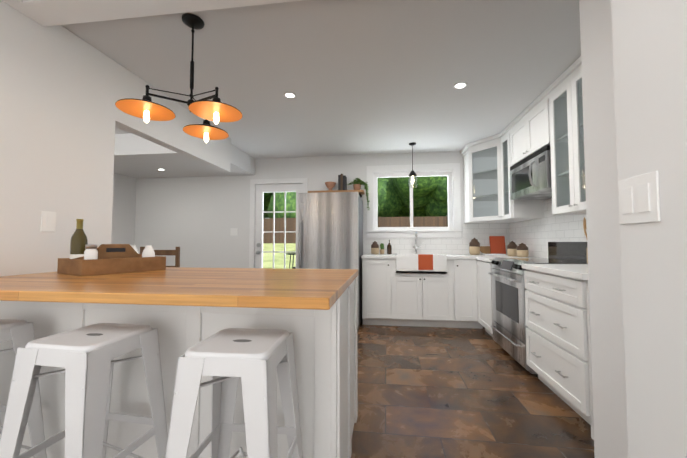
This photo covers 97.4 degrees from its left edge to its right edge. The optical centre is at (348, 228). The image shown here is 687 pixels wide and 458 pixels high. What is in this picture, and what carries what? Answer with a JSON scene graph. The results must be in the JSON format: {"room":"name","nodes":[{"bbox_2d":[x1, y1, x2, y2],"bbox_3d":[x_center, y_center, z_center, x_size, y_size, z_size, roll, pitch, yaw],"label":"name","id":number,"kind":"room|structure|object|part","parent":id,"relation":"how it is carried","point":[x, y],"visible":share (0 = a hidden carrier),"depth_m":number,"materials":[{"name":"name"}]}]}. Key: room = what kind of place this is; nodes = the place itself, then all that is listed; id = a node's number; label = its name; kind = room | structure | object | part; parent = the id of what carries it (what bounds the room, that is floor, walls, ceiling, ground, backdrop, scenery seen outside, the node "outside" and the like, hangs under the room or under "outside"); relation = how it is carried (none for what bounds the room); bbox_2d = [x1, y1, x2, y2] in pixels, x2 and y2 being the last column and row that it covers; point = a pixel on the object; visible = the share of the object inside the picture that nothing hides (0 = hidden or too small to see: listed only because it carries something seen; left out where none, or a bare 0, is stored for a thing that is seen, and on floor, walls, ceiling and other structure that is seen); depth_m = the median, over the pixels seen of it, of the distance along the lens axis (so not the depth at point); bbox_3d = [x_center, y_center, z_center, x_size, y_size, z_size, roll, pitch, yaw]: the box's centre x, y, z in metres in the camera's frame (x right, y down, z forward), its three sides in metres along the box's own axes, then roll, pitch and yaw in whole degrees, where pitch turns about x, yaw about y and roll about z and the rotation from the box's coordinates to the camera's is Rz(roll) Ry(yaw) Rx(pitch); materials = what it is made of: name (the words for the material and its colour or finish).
{"room":"kitchen","nodes":[
{"label":"kitchen","id":0,"kind":"room"},
{"bbox_2d":[0,0,230,276],"bbox_3d":[-1.916,-0.071,1.139,0.100,2.438,5.498,0,-2,7],"label":"wall","id":1,"kind":"structure","parent":0,"point":[63,90],"depth_m":1.86,"materials":[{"name":"white paint"}]},
{"bbox_2d":[41,211,55,231],"bbox_3d":[-1.780,-0.044,1.790,0.008,0.120,0.076,0,-2,7],"label":"light switch","id":2,"kind":"object","parent":1,"relation":"attached to","point":[48,221],"visible":1,"depth_m":1.78,"materials":[{"name":"white plastic"}]},
{"bbox_2d":[111,173,136,244],"bbox_3d":[-4.047,-0.042,1.830,0.100,2.440,6.550,0,-2,7],"label":"wall","id":3,"kind":"structure","parent":0,"point":[124,210],"depth_m":4.86,"materials":[{"name":"white paint"}]},
{"bbox_2d":[114,133,254,178],"bbox_3d":[-2.631,-1.019,4.352,2.096,0.268,1.278,0,-2,7],"label":"ceiling","id":4,"kind":"structure","parent":0,"point":[136,157],"depth_m":4.21,"materials":[{"name":"white paint"}]},
{"bbox_2d":[135,151,470,267],"bbox_3d":[-0.583,0.084,4.773,6.250,2.440,0.150,0,-2,7],"label":"wall","id":5,"kind":"structure","parent":0,"point":[195,219],"depth_m":4.89,"materials":[{"name":"white paint"}]},
{"bbox_2d":[230,228,236,235],"bbox_3d":[-1.848,0.047,4.851,0.116,0.116,0.008,0,-2,7],"label":"light switch","id":6,"kind":"object","parent":5,"relation":"attached to","point":[233,231],"visible":1,"depth_m":4.85,"materials":[{"name":"white plastic"}]},
{"bbox_2d":[249,178,306,267],"bbox_3d":[-1.108,0.261,4.816,0.935,2.110,0.158,0,-2,7],"label":"door frame","id":7,"kind":"structure","parent":5,"relation":"attached to","point":[255,182],"depth_m":4.80,"materials":[{"name":"white painted wood"}]},
{"bbox_2d":[255,184,301,268],"bbox_3d":[-1.114,0.284,4.768,0.783,2.008,0.121,0,-2,7],"label":"back door","id":8,"kind":"structure","parent":5,"relation":"in","point":[262,189],"depth_m":4.82,"materials":[{"name":"white wood"}]},
{"bbox_2d":[308,178,369,209],"bbox_3d":[-0.142,-0.521,4.545,0.927,0.498,0.239,0,-2,7],"label":"shelf","id":9,"kind":"object","parent":5,"relation":"attached to","point":[358,183],"visible":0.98,"depth_m":4.47,"materials":[{"name":"brown wood"}]},
{"bbox_2d":[325,182,335,189],"bbox_3d":[-0.279,-0.634,4.574,0.172,0.135,0.172,0,-2,7],"label":"terracotta bowl","id":10,"kind":"object","parent":9,"relation":"on","point":[330,185],"visible":0.81,"depth_m":4.53,"materials":[{"name":"brown ceramic"}]},
{"bbox_2d":[338,174,346,189],"bbox_3d":[-0.096,-0.693,4.554,0.108,0.250,0.170,0,-2,7],"label":"upright books","id":11,"kind":"object","parent":9,"relation":"on","point":[342,181],"visible":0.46,"depth_m":4.48,"materials":[{"name":"grey paper"}]},
{"bbox_2d":[348,178,369,209],"bbox_3d":[0.135,-0.524,4.486,0.363,0.498,0.190,0,-2,7],"label":"ivy plant","id":12,"kind":"object","parent":9,"relation":"on","point":[357,184],"depth_m":4.47,"materials":[{"name":"green plant"}]},
{"bbox_2d":[366,163,461,237],"bbox_3d":[0.960,-0.416,4.558,1.400,1.100,0.140,0,-2,7],"label":"window","id":13,"kind":"structure","parent":5,"relation":"in","point":[450,172],"depth_m":4.53,"materials":[{"name":"white wood"}]},
{"bbox_2d":[61,0,580,158],"bbox_3d":[-0.986,-1.314,1.580,6.250,0.080,6.700,0,-2,7],"label":"ceiling","id":14,"kind":"structure","parent":0,"point":[363,77],"depth_m":2.28,"materials":[{"name":"paint"}]},
{"bbox_2d":[2,0,302,26],"bbox_3d":[-0.135,-1.305,-0.089,3.746,0.078,3.398,0,-2,7],"label":"ceiling beam","id":15,"kind":"structure","parent":14,"relation":"attached to","point":[44,13],"depth_m":1.62,"materials":[{"name":"white paint"}]},
{"bbox_2d":[115,13,242,142],"bbox_3d":[-0.921,-0.923,1.852,0.655,0.677,0.638,0,-2,7],"label":"chandelier","id":16,"kind":"object","parent":14,"relation":"hanging from","point":[216,110],"visible":1,"depth_m":1.73,"materials":[{"name":"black metal"}]},
{"bbox_2d":[283,92,295,97],"bbox_3d":[-0.539,-1.221,2.758,0.116,0.004,0.116,0,-2,7],"label":"recessed light","id":17,"kind":"object","parent":14,"relation":"in","point":[289,95],"visible":1,"depth_m":2.76,"materials":[{"name":"white"}]},
{"bbox_2d":[408,142,416,186],"bbox_3d":[0.866,-0.864,4.104,0.124,0.601,0.122,0,-2,7],"label":"light","id":18,"kind":"object","parent":14,"relation":"hanging from","point":[412,174],"visible":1,"depth_m":4.09,"materials":[{"name":"black metal"}]},
{"bbox_2d":[453,82,466,88],"bbox_3d":[0.953,-1.228,2.586,0.116,0.004,0.116,0,-2,7],"label":"recessed light","id":19,"kind":"object","parent":14,"relation":"in","point":[459,85],"visible":1,"depth_m":2.58,"materials":[{"name":"white"}]},
{"bbox_2d":[351,318,594,457],"bbox_3d":[-0.986,1.193,1.472,6.250,0.060,6.700,0,-2,7],"label":"floor","id":20,"kind":"structure","parent":0,"point":[435,392],"depth_m":2.06,"materials":[{"name":"tile"}]},
{"bbox_2d":[0,319,46,457],"bbox_3d":[-1.451,0.758,1.113,0.375,0.780,0.375,0,-2,3],"label":"stool","id":21,"kind":"object","parent":20,"relation":"on","point":[19,333],"visible":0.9,"depth_m":1.23,"materials":[{"name":"white metal"}]},
{"bbox_2d":[0,323,167,457],"bbox_3d":[-0.892,0.755,1.043,0.394,0.780,0.394,0,-2,7],"label":"stool","id":22,"kind":"object","parent":20,"relation":"on","point":[85,356],"visible":1,"depth_m":0.94,"materials":[{"name":"white metal"}]},
{"bbox_2d":[140,247,179,266],"bbox_3d":[-2.375,0.750,3.984,0.480,1.040,0.460,0,-2,-1],"label":"dining chair","id":23,"kind":"object","parent":20,"relation":"on","point":[176,252],"visible":0.15,"depth_m":3.78,"materials":[{"name":"brown wood"}]},
{"bbox_2d":[0,275,357,457],"bbox_3d":[-0.886,0.731,1.661,1.804,0.880,0.751,0,-2,7],"label":"kitchen island","id":24,"kind":"object","parent":20,"relation":"on","point":[184,309],"depth_m":1.29,"materials":[{"name":"white"}]},
{"bbox_2d":[0,267,357,310],"bbox_3d":[-0.896,0.267,1.582,1.808,0.039,1.020,0,-2,7],"label":"island countertop","id":25,"kind":"structure","parent":24,"relation":"on","point":[249,289],"depth_m":1.21,"materials":[{"name":"brown wood"}]},
{"bbox_2d":[57,244,165,275],"bbox_3d":[-1.415,0.174,1.829,0.310,0.165,0.430,-1,-3,29],"label":"caddy","id":26,"kind":"object","parent":25,"relation":"on","point":[118,258],"visible":0.92,"depth_m":1.74,"materials":[{"name":"brown wood"}]},
{"bbox_2d":[70,219,87,258],"bbox_3d":[-1.553,0.091,1.738,0.076,0.297,0.075,0,-2,7],"label":"wine bottle","id":27,"kind":"object","parent":26,"relation":"on","point":[78,241],"visible":0.67,"depth_m":1.72,"materials":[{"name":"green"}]},
{"bbox_2d":[84,245,97,259],"bbox_3d":[-1.435,0.162,1.680,0.060,0.150,0.058,0,-2,7],"label":"jar","id":28,"kind":"object","parent":26,"relation":"on","point":[90,251],"visible":0.56,"depth_m":1.66,"materials":[{"name":"white ceramic"}]},
{"bbox_2d":[130,245,138,253],"bbox_3d":[-1.408,0.178,1.962,0.072,0.142,0.070,0,-2,7],"label":"shaker","id":29,"kind":"object","parent":26,"relation":"on","point":[134,248],"visible":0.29,"depth_m":1.96,"materials":[{"name":"white ceramic"}]},
{"bbox_2d":[142,245,154,256],"bbox_3d":[-1.276,0.176,1.923,0.072,0.142,0.070,0,-2,7],"label":"shaker","id":30,"kind":"object","parent":26,"relation":"on","point":[148,250],"visible":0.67,"depth_m":1.90,"materials":[{"name":"white ceramic"}]},
{"bbox_2d":[165,328,302,457],"bbox_3d":[-0.350,0.752,0.976,0.388,0.780,0.388,0,-2,7],"label":"stool","id":31,"kind":"object","parent":20,"relation":"on","point":[252,359],"visible":1,"depth_m":0.88,"materials":[{"name":"white metal"}]},
{"bbox_2d":[297,192,362,330],"bbox_3d":[-0.215,0.418,4.115,0.758,1.715,0.936,0,-2,7],"label":"fridge","id":32,"kind":"object","parent":20,"relation":"on","point":[330,230],"visible":0.48,"depth_m":3.73,"materials":[{"name":"silver metal"}]},
{"bbox_2d":[361,258,396,325],"bbox_3d":[0.430,0.841,4.223,0.448,0.880,0.623,0,-2,7],"label":"base cabinet","id":33,"kind":"object","parent":20,"relation":"on","point":[391,296],"depth_m":3.93,"materials":[{"name":"white wood"}]},
{"bbox_2d":[361,254,395,257],"bbox_3d":[0.424,0.380,4.236,0.447,0.039,0.638,0,-2,7],"label":"countertop","id":34,"kind":"structure","parent":33,"relation":"on","point":[365,255],"depth_m":3.95,"materials":[{"name":"white stone"}]},
{"bbox_2d":[371,241,378,253],"bbox_3d":[0.379,0.269,4.378,0.116,0.192,0.116,0,-2,7],"label":"crock","id":35,"kind":"object","parent":34,"relation":"on","point":[374,247],"visible":1,"depth_m":4.33,"materials":[{"name":"beige ceramic"}]},
{"bbox_2d":[380,243,384,253],"bbox_3d":[0.486,0.287,4.405,0.072,0.159,0.072,0,-2,7],"label":"succulent pot","id":36,"kind":"object","parent":34,"relation":"on","point":[382,249],"visible":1,"depth_m":4.38,"materials":[{"name":"beige"}]},
{"bbox_2d":[387,240,391,253],"bbox_3d":[0.586,0.262,4.370,0.068,0.207,0.073,0,-2,7],"label":"soap bottle","id":37,"kind":"object","parent":34,"relation":"on","point":[389,248],"visible":1,"depth_m":4.35,"materials":[{"name":"brown glass"}]},
{"bbox_2d":[397,273,428,326],"bbox_3d":[0.815,0.932,4.171,0.445,0.694,0.623,0,-2,7],"label":"base cabinet","id":38,"kind":"object","parent":20,"relation":"on","point":[412,288],"depth_m":3.87,"materials":[{"name":"white wood"}]},
{"bbox_2d":[429,273,444,326],"bbox_3d":[1.131,0.930,4.132,0.445,0.694,0.623,0,-2,7],"label":"base cabinet","id":39,"kind":"object","parent":20,"relation":"on","point":[436,281],"depth_m":3.83,"materials":[{"name":"white wood"}]},
{"bbox_2d":[445,258,480,328],"bbox_3d":[1.468,0.835,4.094,0.379,0.880,0.623,0,-2,7],"label":"base cabinet","id":40,"kind":"object","parent":20,"relation":"on","point":[461,305],"depth_m":3.80,"materials":[{"name":"white wood"}]},
{"bbox_2d":[444,254,528,257],"bbox_3d":[1.774,0.373,4.068,0.999,0.039,0.638,0,-2,7],"label":"countertop","id":41,"kind":"structure","parent":40,"relation":"on","point":[448,255],"depth_m":3.99,"materials":[{"name":"white stone"}]},
{"bbox_2d":[413,232,423,253],"bbox_3d":[1.007,0.201,4.367,0.154,0.329,0.160,0,-2,7],"label":"faucet","id":42,"kind":"object","parent":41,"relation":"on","point":[415,247],"visible":0.92,"depth_m":4.41,"materials":[{"name":"silver metal"}]},
{"bbox_2d":[395,253,446,273],"bbox_3d":[0.953,0.459,4.093,0.632,0.232,0.512,0,-2,7],"label":"sink","id":43,"kind":"object","parent":41,"relation":"in","point":[406,263],"visible":0.77,"depth_m":3.85,"materials":[{"name":"white ceramic"}]},
{"bbox_2d":[418,254,432,269],"bbox_3d":[0.976,0.422,3.848,0.182,0.194,0.043,0,-2,7],"label":"towel","id":44,"kind":"object","parent":43,"relation":"hanging from","point":[425,261],"visible":1,"depth_m":3.83,"materials":[{"name":"orange fabric"}]},
{"bbox_2d":[469,238,479,254],"bbox_3d":[1.737,0.238,4.171,0.140,0.237,0.140,0,-2,7],"label":"utensil crock","id":45,"kind":"object","parent":41,"relation":"on","point":[474,246],"visible":1,"depth_m":4.12,"materials":[{"name":"beige ceramic"}]},
{"bbox_2d":[480,246,489,252],"bbox_3d":[1.994,0.251,4.373,0.230,0.229,0.065,0,-2,7],"label":"round board","id":46,"kind":"object","parent":41,"relation":"on","point":[484,249],"visible":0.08,"depth_m":4.36,"materials":[{"name":"brown wood"}]},
{"bbox_2d":[482,253,505,254],"bbox_3d":[1.958,0.343,4.078,0.260,0.020,0.120,0,-2,7],"label":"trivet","id":47,"kind":"object","parent":41,"relation":"on","point":[492,254],"visible":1,"depth_m":4.05,"materials":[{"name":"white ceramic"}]},
{"bbox_2d":[489,236,505,253],"bbox_3d":[2.115,0.231,4.293,0.200,0.260,0.074,0,-2,7],"label":"cookbook","id":48,"kind":"object","parent":41,"relation":"on","point":[497,244],"visible":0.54,"depth_m":4.28,"materials":[{"name":"orange"}]},
{"bbox_2d":[507,241,517,255],"bbox_3d":[2.052,0.244,3.788,0.120,0.192,0.120,0,-2,7],"label":"crock","id":49,"kind":"object","parent":41,"relation":"on","point":[511,248],"visible":0.96,"depth_m":3.75,"materials":[{"name":"beige ceramic"}]},
{"bbox_2d":[477,260,493,336],"bbox_3d":[1.885,0.809,3.476,0.638,0.880,0.543,0,-2,7],"label":"base cabinet","id":50,"kind":"object","parent":20,"relation":"on","point":[484,280],"depth_m":3.48,"materials":[{"name":"white wood"}]},
{"bbox_2d":[476,256,539,259],"bbox_3d":[1.875,0.348,3.479,0.654,0.039,0.506,0,-2,7],"label":"countertop","id":51,"kind":"structure","parent":50,"relation":"on","point":[477,257],"depth_m":3.48,"materials":[{"name":"white stone"}]},
{"bbox_2d":[516,243,528,256],"bbox_3d":[2.056,0.246,3.576,0.124,0.170,0.124,0,-2,7],"label":"crock","id":52,"kind":"object","parent":51,"relation":"on","point":[522,250],"visible":0.98,"depth_m":3.53,"materials":[{"name":"beige ceramic"}]},
{"bbox_2d":[488,242,587,376],"bbox_3d":[1.771,0.671,2.827,0.682,1.100,0.780,0,-2,7],"label":"range","id":53,"kind":"object","parent":20,"relation":"on","point":[509,326],"visible":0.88,"depth_m":2.78,"materials":[{"name":"silver metal"}]},
{"bbox_2d":[522,268,593,439],"bbox_3d":[1.707,0.747,2.043,0.638,0.880,0.776,0,-2,7],"label":"base cabinet","id":54,"kind":"object","parent":20,"relation":"on","point":[558,336],"depth_m":1.96,"materials":[{"name":"white wood"}]},
{"bbox_2d":[522,264,588,279],"bbox_3d":[1.699,0.287,2.064,0.654,0.039,0.776,0,-2,7],"label":"countertop","id":55,"kind":"structure","parent":54,"relation":"on","point":[573,271],"depth_m":2.06,"materials":[{"name":"white stone"}]},
{"bbox_2d":[583,217,587,262],"bbox_3d":[1.910,0.091,2.322,0.166,0.372,0.161,0,-2,7],"label":"utensil crock","id":56,"kind":"object","parent":55,"relation":"on","point":[584,224],"visible":0.12,"depth_m":2.35,"materials":[{"name":"beige"}]},
{"bbox_2d":[579,0,628,457],"bbox_3d":[1.485,-0.026,1.256,0.876,2.358,0.215,0,-2,7],"label":"wall column","id":57,"kind":"structure","parent":0,"point":[606,310],"depth_m":1.30,"materials":[{"name":"white paint"}]},
{"bbox_2d":[611,0,686,457],"bbox_3d":[0.624,-0.144,-0.560,0.140,2.438,2.748,0,-2,7],"label":"wall","id":58,"kind":"structure","parent":0,"point":[649,38],"depth_m":0.70,"materials":[{"name":"white paint"}]},
{"bbox_2d":[618,171,660,223],"bbox_3d":[0.711,-0.073,0.746,0.010,0.116,0.116,0,-2,7],"label":"light switch","id":59,"kind":"object","parent":58,"relation":"attached to","point":[638,199],"visible":1,"depth_m":0.73,"materials":[{"name":"white plastic"}]},
{"bbox_3d":[2.007,-0.075,1.079,0.200,2.440,6.550,0,-2,7],"label":"wall","id":60,"kind":"structure","parent":0,"visible":0},
{"bbox_2d":[364,199,507,253],"bbox_3d":[1.263,-0.046,4.470,2.070,0.827,0.004,0,-2,7],"label":"backsplash","id":61,"kind":"structure","parent":60,"relation":"attached to","point":[481,232],"depth_m":4.44,"materials":[{"name":"tile"}]},
{"bbox_2d":[468,140,503,219],"bbox_3d":[1.762,-0.624,3.909,0.310,0.926,0.374,0,-2,7],"label":"upper cabinet","id":62,"kind":"object","parent":60,"relation":"attached to","point":[485,178],"depth_m":4.06,"materials":[{"name":"white wood"}]},
{"bbox_3d":[1.762,-0.597,3.908,0.309,0.981,0.373,0,-2,7],"label":"door","id":63,"kind":"part","parent":62,"relation":"part of","materials":[{"name":"white wood"}]},
{"bbox_2d":[508,112,523,155],"bbox_3d":[1.978,-0.963,3.196,0.366,0.476,0.476,0,-2,7],"label":"upper cabinet","id":64,"kind":"object","parent":60,"relation":"attached to","point":[516,127],"depth_m":3.30,"materials":[{"name":"white wood"}]},
{"bbox_2d":[500,136,585,199],"bbox_3d":[1.923,-0.567,3.012,0.417,0.450,0.800,0,-2,7],"label":"upper cabinet","id":65,"kind":"object","parent":60,"relation":"attached to","point":[526,162],"depth_m":2.74,"materials":[{"name":"white"}]},
{"bbox_2d":[510,145,551,199],"bbox_3d":[1.923,-0.532,3.011,0.416,0.380,0.800,0,-2,7],"label":"microwave","id":66,"kind":"object","parent":65,"relation":"in","point":[530,176],"depth_m":2.93,"materials":[{"name":"silver metal"}]},
{"bbox_2d":[508,198,586,257],"bbox_3d":[2.140,-0.017,3.006,0.006,0.642,2.688,0,-2,7],"label":"backsplash","id":67,"kind":"structure","parent":60,"relation":"attached to","point":[535,236],"depth_m":3.33,"materials":[{"name":"tile"}]},
{"bbox_2d":[523,84,583,143],"bbox_3d":[1.930,-0.979,2.812,0.366,0.476,0.429,0,-2,7],"label":"upper cabinet","id":68,"kind":"object","parent":60,"relation":"attached to","point":[556,114],"depth_m":2.58,"materials":[{"name":"white wood"}]},
{"label":"outside","id":69,"kind":"structure","parent":0,"visible":0},
{"bbox_2d":[263,243,295,268],"bbox_3d":[4.098,2.408,36.952,80.000,1.450,64.990,0,-2,7],"label":"ground","id":70,"kind":"structure","parent":69,"point":[278,259],"depth_m":16.05,"materials":[{"name":"green plant"}]},
{"bbox_2d":[263,216,447,242],"bbox_3d":[2.213,0.059,21.845,80.000,1.949,0.130,0,-2,7],"label":"fence","id":71,"kind":"object","parent":70,"relation":"on","point":[382,222],"depth_m":22.58,"materials":[{"name":"brown wood"}]},
{"bbox_2d":[263,176,447,217],"bbox_3d":[4.140,-5.450,28.548,37.127,13.935,15.690,0,-2,7],"label":"trees","id":72,"kind":"object","parent":70,"relation":"on","point":[396,191],"depth_m":23.25,"materials":[{"name":"green plant"}]},
{"bbox_3d":[-0.755,1.582,7.993,5.500,0.019,6.280,0,-2,7],"label":"patio","id":73,"kind":"object","parent":70,"relation":"on","visible":0},
{"bbox_2d":[286,253,295,268],"bbox_3d":[-1.415,1.118,8.135,0.540,0.919,0.540,0,-2,7],"label":"garden table","id":74,"kind":"object","parent":73,"relation":"on","point":[290,254],"depth_m":8.06,"materials":[{"name":"black metal"}]}
]}

